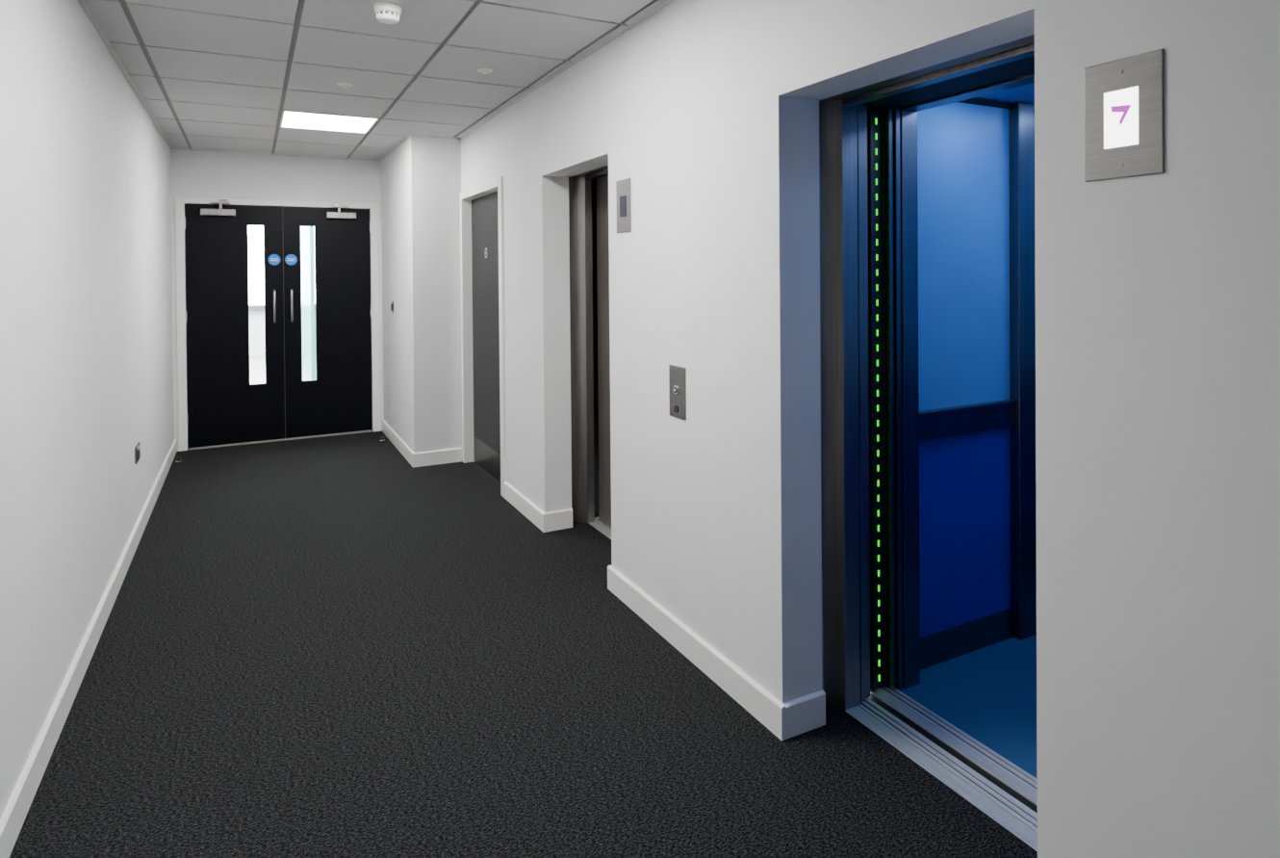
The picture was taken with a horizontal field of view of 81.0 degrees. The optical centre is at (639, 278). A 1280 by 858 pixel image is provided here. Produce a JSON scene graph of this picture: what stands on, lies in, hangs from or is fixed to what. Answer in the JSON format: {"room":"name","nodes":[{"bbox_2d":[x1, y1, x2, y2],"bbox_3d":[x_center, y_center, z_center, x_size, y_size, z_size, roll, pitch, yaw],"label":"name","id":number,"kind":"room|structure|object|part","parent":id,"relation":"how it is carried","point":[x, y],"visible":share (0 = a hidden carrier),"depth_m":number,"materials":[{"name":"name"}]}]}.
{"room":"lobby","nodes":[
{"label":"lobby","id":0,"kind":"room"},
{"bbox_2d":[0,0,174,818],"bbox_3d":[-1.405,0.130,1.355,0.120,2.620,10.902,-1,1,-28],"label":"wall","id":1,"kind":"structure","parent":0,"point":[87,376],"depth_m":2.58,"materials":[{"name":"paint"}]},
{"bbox_2d":[0,438,177,857],"bbox_3d":[-1.312,1.387,1.353,0.015,0.104,10.802,-1,1,-28],"label":"baseboard","id":2,"kind":"structure","parent":1,"relation":"attached to","point":[14,813],"depth_m":2.46,"materials":[{"name":"white paint"}]},
{"bbox_2d":[134,441,140,463],"bbox_3d":[-2.756,0.957,4.111,0.013,0.090,0.150,-1,1,-28],"label":"power socket","id":3,"kind":"object","parent":1,"relation":"attached to","point":[138,447],"visible":1,"depth_m":4.09,"materials":[{"name":"metal"}]},
{"bbox_2d":[170,149,383,451],"bbox_3d":[-3.128,0.098,6.559,1.637,2.620,0.120,-1,1,-28],"label":"wall","id":4,"kind":"structure","parent":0,"point":[193,173],"depth_m":6.46,"materials":[{"name":"white paint"}]},
{"bbox_2d":[210,199,230,208],"bbox_3d":[-3.501,-0.619,6.251,0.140,0.085,0.043,-1,1,-28],"label":"door closer","id":5,"kind":"object","parent":4,"relation":"in","point":[221,201],"depth_m":6.24,"materials":[{"name":"metal"}]},
{"bbox_2d":[184,204,275,445],"bbox_3d":[-3.133,0.391,6.575,1.452,2.035,0.050,-1,1,-28],"label":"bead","id":6,"kind":"object","parent":4,"relation":"attached to","point":[210,204],"visible":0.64,"depth_m":6.22,"materials":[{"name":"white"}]},
{"bbox_2d":[184,204,284,447],"bbox_3d":[-3.414,0.389,6.336,0.725,2.015,0.109,-1,1,-28],"label":"leaf","id":7,"kind":"object","parent":4,"relation":"attached to","point":[222,408],"depth_m":6.32,"materials":[{"name":"black laminate"}]},
{"bbox_2d":[200,207,235,216],"bbox_3d":[-3.526,-0.553,6.258,0.259,0.057,0.049,-1,1,-28],"label":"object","id":8,"kind":"object","parent":7,"relation":"attached to","point":[203,211],"visible":1,"depth_m":6.24,"materials":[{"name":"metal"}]},
{"bbox_2d":[246,223,266,385],"bbox_3d":[-3.285,0.224,6.418,0.141,1.381,0.014,-1,1,-28],"label":"bead","id":9,"kind":"object","parent":7,"relation":"attached to","point":[246,223],"visible":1,"depth_m":6.41,"materials":[{"name":"black laminate"}]},
{"bbox_2d":[268,254,280,264],"bbox_3d":[-3.163,-0.163,6.475,0.096,0.096,0.003,-1,1,-28],"label":"disc","id":10,"kind":"object","parent":7,"relation":"attached to","point":[271,255],"visible":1,"depth_m":6.47,"materials":[{"name":"blue plastic"}]},
{"bbox_3d":[-3.148,0.239,6.451,0.020,0.290,0.067,-1,1,-28],"label":"pull handle","id":11,"kind":"part","parent":7,"relation":"part of","materials":[{"name":"silver metal"}]},
{"bbox_2d":[175,196,380,451],"bbox_3d":[-3.120,0.365,6.549,1.585,2.086,0.128,-1,1,-28],"label":"frame","id":12,"kind":"object","parent":4,"relation":"attached to","point":[180,235],"visible":0.91,"depth_m":6.30,"materials":[{"name":"white wood"}]},
{"bbox_2d":[184,217,372,426],"bbox_3d":[-3.096,0.348,6.503,1.456,1.720,0.020,-1,1,-28],"label":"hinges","id":13,"kind":"object","parent":4,"relation":"attached to","point":[185,217],"visible":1,"depth_m":6.17,"materials":[{"name":"silver metal"}]},
{"bbox_2d":[282,206,372,437],"bbox_3d":[-2.772,0.381,6.671,0.715,2.015,0.109,-1,1,-28],"label":"leaf","id":14,"kind":"object","parent":4,"relation":"attached to","point":[340,400],"depth_m":6.70,"materials":[{"name":"black laminate"}]},
{"bbox_2d":[282,246,285,437],"bbox_3d":[-3.108,0.385,6.537,0.008,2.015,0.035,-1,1,-28],"label":"seal","id":15,"kind":"object","parent":14,"relation":"attached to","point":[283,246],"visible":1,"depth_m":6.52,"materials":[{"name":"grey rubber"}]},
{"bbox_2d":[284,254,297,264],"bbox_3d":[-3.045,-0.165,6.536,0.096,0.096,0.003,-1,1,-28],"label":"disc","id":16,"kind":"object","parent":14,"relation":"attached to","point":[289,255],"visible":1,"depth_m":6.54,"materials":[{"name":"blue plastic"}]},
{"bbox_3d":[-3.029,0.238,6.513,0.020,0.290,0.067,-1,1,-28],"label":"pull handle","id":17,"kind":"part","parent":14,"relation":"part of","materials":[{"name":"silver metal"}]},
{"bbox_2d":[299,225,317,382],"bbox_3d":[-2.925,0.220,6.606,0.135,1.381,0.014,-1,1,-28],"label":"bead","id":18,"kind":"object","parent":14,"relation":"attached to","point":[299,225],"visible":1,"depth_m":6.60,"materials":[{"name":"black laminate"}]},
{"bbox_2d":[326,211,356,219],"bbox_3d":[-2.673,-0.564,6.703,0.250,0.057,0.049,-1,1,-28],"label":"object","id":19,"kind":"object","parent":14,"relation":"attached to","point":[329,215],"visible":1,"depth_m":6.68,"materials":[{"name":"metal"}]},
{"bbox_2d":[331,203,347,212],"bbox_3d":[-2.683,-0.629,6.677,0.140,0.085,0.043,-1,1,-28],"label":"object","id":20,"kind":"structure","parent":4,"relation":"in","point":[338,205],"depth_m":6.66,"materials":[{"name":"metal"}]},
{"bbox_2d":[248,309,315,356],"bbox_3d":[-6.861,0.979,13.400,6.200,0.800,0.100,-1,1,-28],"label":"wall","id":21,"kind":"structure","parent":0,"point":[257,344],"depth_m":13.36,"materials":[{"name":"paint"}]},
{"bbox_2d":[248,303,315,310],"bbox_3d":[-6.837,0.529,13.343,6.200,0.100,0.220,-1,1,-28],"label":"sill","id":22,"kind":"structure","parent":21,"relation":"on","point":[250,307],"depth_m":13.25,"materials":[{"name":"grey"}]},
{"bbox_2d":[76,0,673,161],"bbox_3d":[-0.427,-1.115,1.792,2.286,0.141,11.022,-1,1,-28],"label":"ceiling","id":23,"kind":"structure","parent":0,"point":[211,75],"depth_m":3.60,"materials":[{"name":"tile"}]},
{"bbox_2d":[280,109,379,133],"bbox_3d":[-2.127,-1.075,5.103,0.576,0.032,0.576,-1,1,-28],"label":"frame","id":24,"kind":"object","parent":23,"relation":"attached to","point":[284,111],"visible":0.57,"depth_m":4.97,"materials":[{"name":"white plastic"}]},
{"bbox_2d":[281,111,375,132],"bbox_3d":[-2.127,-1.072,5.103,0.552,0.017,0.552,-1,1,-28],"label":"diffuser","id":25,"kind":"object","parent":24,"relation":"attached to","point":[291,119],"visible":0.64,"depth_m":5.09,"materials":[{"name":"white plastic"}]},
{"bbox_2d":[335,81,353,87],"bbox_3d":[-1.602,-1.045,4.060,0.086,0.021,0.086,-1,1,-28],"label":"sprinkler","id":26,"kind":"object","parent":23,"relation":"in","point":[342,84],"visible":1,"depth_m":4.04,"materials":[{"name":"white plastic"}]},
{"bbox_2d":[373,1,402,24],"bbox_3d":[-0.975,-1.019,2.893,0.104,0.062,0.104,-1,1,-28],"label":"smoke detector","id":27,"kind":"object","parent":23,"relation":"attached to","point":[387,12],"visible":1,"depth_m":2.86,"materials":[{"name":"white plastic"}]},
{"bbox_2d":[476,67,493,74],"bbox_3d":[-0.787,-1.049,3.797,0.086,0.021,0.086,-1,1,-28],"label":"sprinkler","id":28,"kind":"object","parent":23,"relation":"in","point":[484,70],"visible":1,"depth_m":3.78,"materials":[{"name":"white plastic"}]},
{"bbox_2d":[380,134,461,452],"bbox_3d":[-1.822,0.089,6.397,0.529,2.620,1.575,-1,1,-28],"label":"wall","id":29,"kind":"structure","parent":0,"point":[421,177],"depth_m":5.70,"materials":[{"name":"white paint"}]},
{"bbox_2d":[390,301,394,312],"bbox_3d":[-2.086,0.242,6.312,0.022,0.100,0.080,-1,1,-28],"label":"switch","id":30,"kind":"object","parent":29,"relation":"attached to","point":[393,302],"visible":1,"depth_m":6.29,"materials":[{"name":"silver metal"}]},
{"bbox_2d":[381,418,461,467],"bbox_3d":[-1.872,1.348,6.312,0.364,0.104,1.490,-1,1,-28],"label":"baseboard","id":31,"kind":"structure","parent":29,"relation":"attached to","point":[448,455],"depth_m":5.69,"materials":[{"name":"white paint"}]},
{"bbox_2d":[9,355,1037,857],"bbox_3d":[-2.535,1.436,5.113,6.200,0.040,18.600,-1,1,-28],"label":"floor","id":32,"kind":"structure","parent":0,"point":[335,646],"depth_m":2.45,"materials":[{"name":"carpet"}]},
{"bbox_2d":[175,457,182,461],"bbox_3d":[-3.567,1.401,5.793,0.048,0.036,0.048,-1,1,-28],"label":"door stop","id":33,"kind":"object","parent":32,"relation":"on","point":[178,459],"visible":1,"depth_m":5.78,"materials":[{"name":"silver metal"}]},
{"bbox_2d":[188,429,372,450],"bbox_3d":[-3.107,1.402,6.548,1.444,0.012,0.090,-1,1,-28],"label":"threshold","id":34,"kind":"object","parent":32,"relation":"on","point":[361,431],"visible":0.77,"depth_m":6.50,"materials":[{"name":"silver metal"}]},
{"bbox_2d":[300,226,315,379],"bbox_3d":[-5.331,0.129,11.882,0.050,2.500,3.600,-1,1,-28],"label":"wall","id":35,"kind":"structure","parent":32,"relation":"on","point":[306,232],"depth_m":10.72,"materials":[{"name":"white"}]},
{"bbox_2d":[460,0,1279,857],"bbox_3d":[0.862,0.108,1.649,0.160,2.620,9.327,-1,1,-28],"label":"wall","id":36,"kind":"structure","parent":0,"point":[1158,295],"depth_m":1.53,"materials":[{"name":"paint"}]},
{"bbox_2d":[460,176,506,497],"bbox_3d":[-1.048,0.372,5.301,0.176,2.060,1.057,-1,1,-28],"label":"frame","id":37,"kind":"object","parent":36,"relation":"attached to","point":[495,185],"visible":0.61,"depth_m":5.69,"materials":[{"name":"white"}]},
{"bbox_2d":[471,191,500,482],"bbox_3d":[-1.042,0.399,5.312,0.044,1.989,0.934,-1,1,-28],"label":"leaf","id":38,"kind":"object","parent":36,"relation":"attached to","point":[484,209],"visible":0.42,"depth_m":5.38,"materials":[{"name":"grey laminate"}]},
{"bbox_2d":[474,435,500,480],"bbox_3d":[-1.055,1.292,5.309,0.003,0.180,0.900,-1,1,-28],"label":"kick plate","id":39,"kind":"object","parent":38,"relation":"attached to","point":[485,455],"visible":0.64,"depth_m":5.39,"materials":[{"name":"grey metal"}]},
{"bbox_2d":[568,165,611,538],"bbox_3d":[0.639,0.197,4.355,1.945,2.800,1.624,-1,1,-28],"label":"elevator","id":40,"kind":"object","parent":36,"relation":"attached to","point":[588,191],"visible":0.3,"depth_m":4.30,"materials":[{"name":"metal"}]},
{"bbox_3d":[-0.056,1.425,3.971,0.120,0.041,0.954,-1,1,-28],"label":"landing sill","id":41,"kind":"part","parent":40,"relation":"part of","materials":[{"name":"metal"}]},
{"bbox_2d":[615,178,631,232],"bbox_3d":[-0.072,-0.315,3.250,0.006,0.230,0.137,-1,1,-28],"label":"indicator","id":42,"kind":"object","parent":36,"relation":"attached to","point":[623,187],"visible":1,"depth_m":3.24,"materials":[{"name":"metal"}]},
{"bbox_2d":[503,481,825,740],"bbox_3d":[1.113,1.369,1.181,0.175,0.104,8.255,-1,1,-28],"label":"baseboard","id":43,"kind":"structure","parent":36,"relation":"attached to","point":[799,715],"depth_m":2.67,"materials":[{"name":"white paint"}]},
{"bbox_2d":[668,364,686,420],"bbox_3d":[0.139,0.433,2.856,0.012,0.198,0.121,-1,1,-28],"label":"panel","id":44,"kind":"object","parent":36,"relation":"attached to","point":[677,374],"visible":1,"depth_m":2.85,"materials":[{"name":"metal"}]},
{"bbox_2d":[673,405,678,412],"bbox_3d":[0.139,0.499,2.859,0.006,0.028,0.028,-1,1,-28],"label":"switch","id":45,"kind":"object","parent":44,"relation":"attached to","point":[676,407],"depth_m":2.85,"materials":[{"name":"black"}]},
{"bbox_2d":[819,34,1037,850],"bbox_3d":[1.603,0.205,2.506,1.945,2.800,1.605,-1,1,-28],"label":"elevator","id":46,"kind":"object","parent":36,"relation":"attached to","point":[927,174],"visible":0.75,"depth_m":2.57,"materials":[{"name":"metal"}]},
{"bbox_3d":[0.908,1.434,2.122,0.120,0.041,0.935,-1,1,-28],"label":"landing sill","id":47,"kind":"part","parent":46,"relation":"part of","materials":[{"name":"metal"}]},
{"bbox_3d":[1.034,1.432,2.181,0.093,0.041,0.945,-1,1,-28],"label":"car sill","id":48,"kind":"part","parent":46,"relation":"part of","materials":[{"name":"metal"}]},
{"bbox_3d":[1.737,1.350,2.515,1.265,0.108,1.016,-1,1,-28],"label":"car skirting","id":49,"kind":"part","parent":46,"relation":"part of","materials":[{"name":"metal"}]},
{"bbox_3d":[1.730,0.525,2.507,1.265,0.102,1.016,-1,1,-28],"label":"car bumper rail","id":50,"kind":"part","parent":46,"relation":"part of","materials":[{"name":"metal"}]},
{"bbox_3d":[1.187,-0.668,2.784,0.585,0.022,0.013,-1,1,-28],"label":"car cornice","id":51,"kind":"part","parent":46,"relation":"part of","materials":[{"name":"black"}]},
{"bbox_2d":[1084,49,1164,181],"bbox_3d":[0.896,-0.298,1.392,0.006,0.221,0.142,-1,1,-28],"label":"indicator","id":52,"kind":"object","parent":36,"relation":"attached to","point":[1124,132],"visible":1,"depth_m":1.39,"materials":[{"name":"metal"}]}
]}

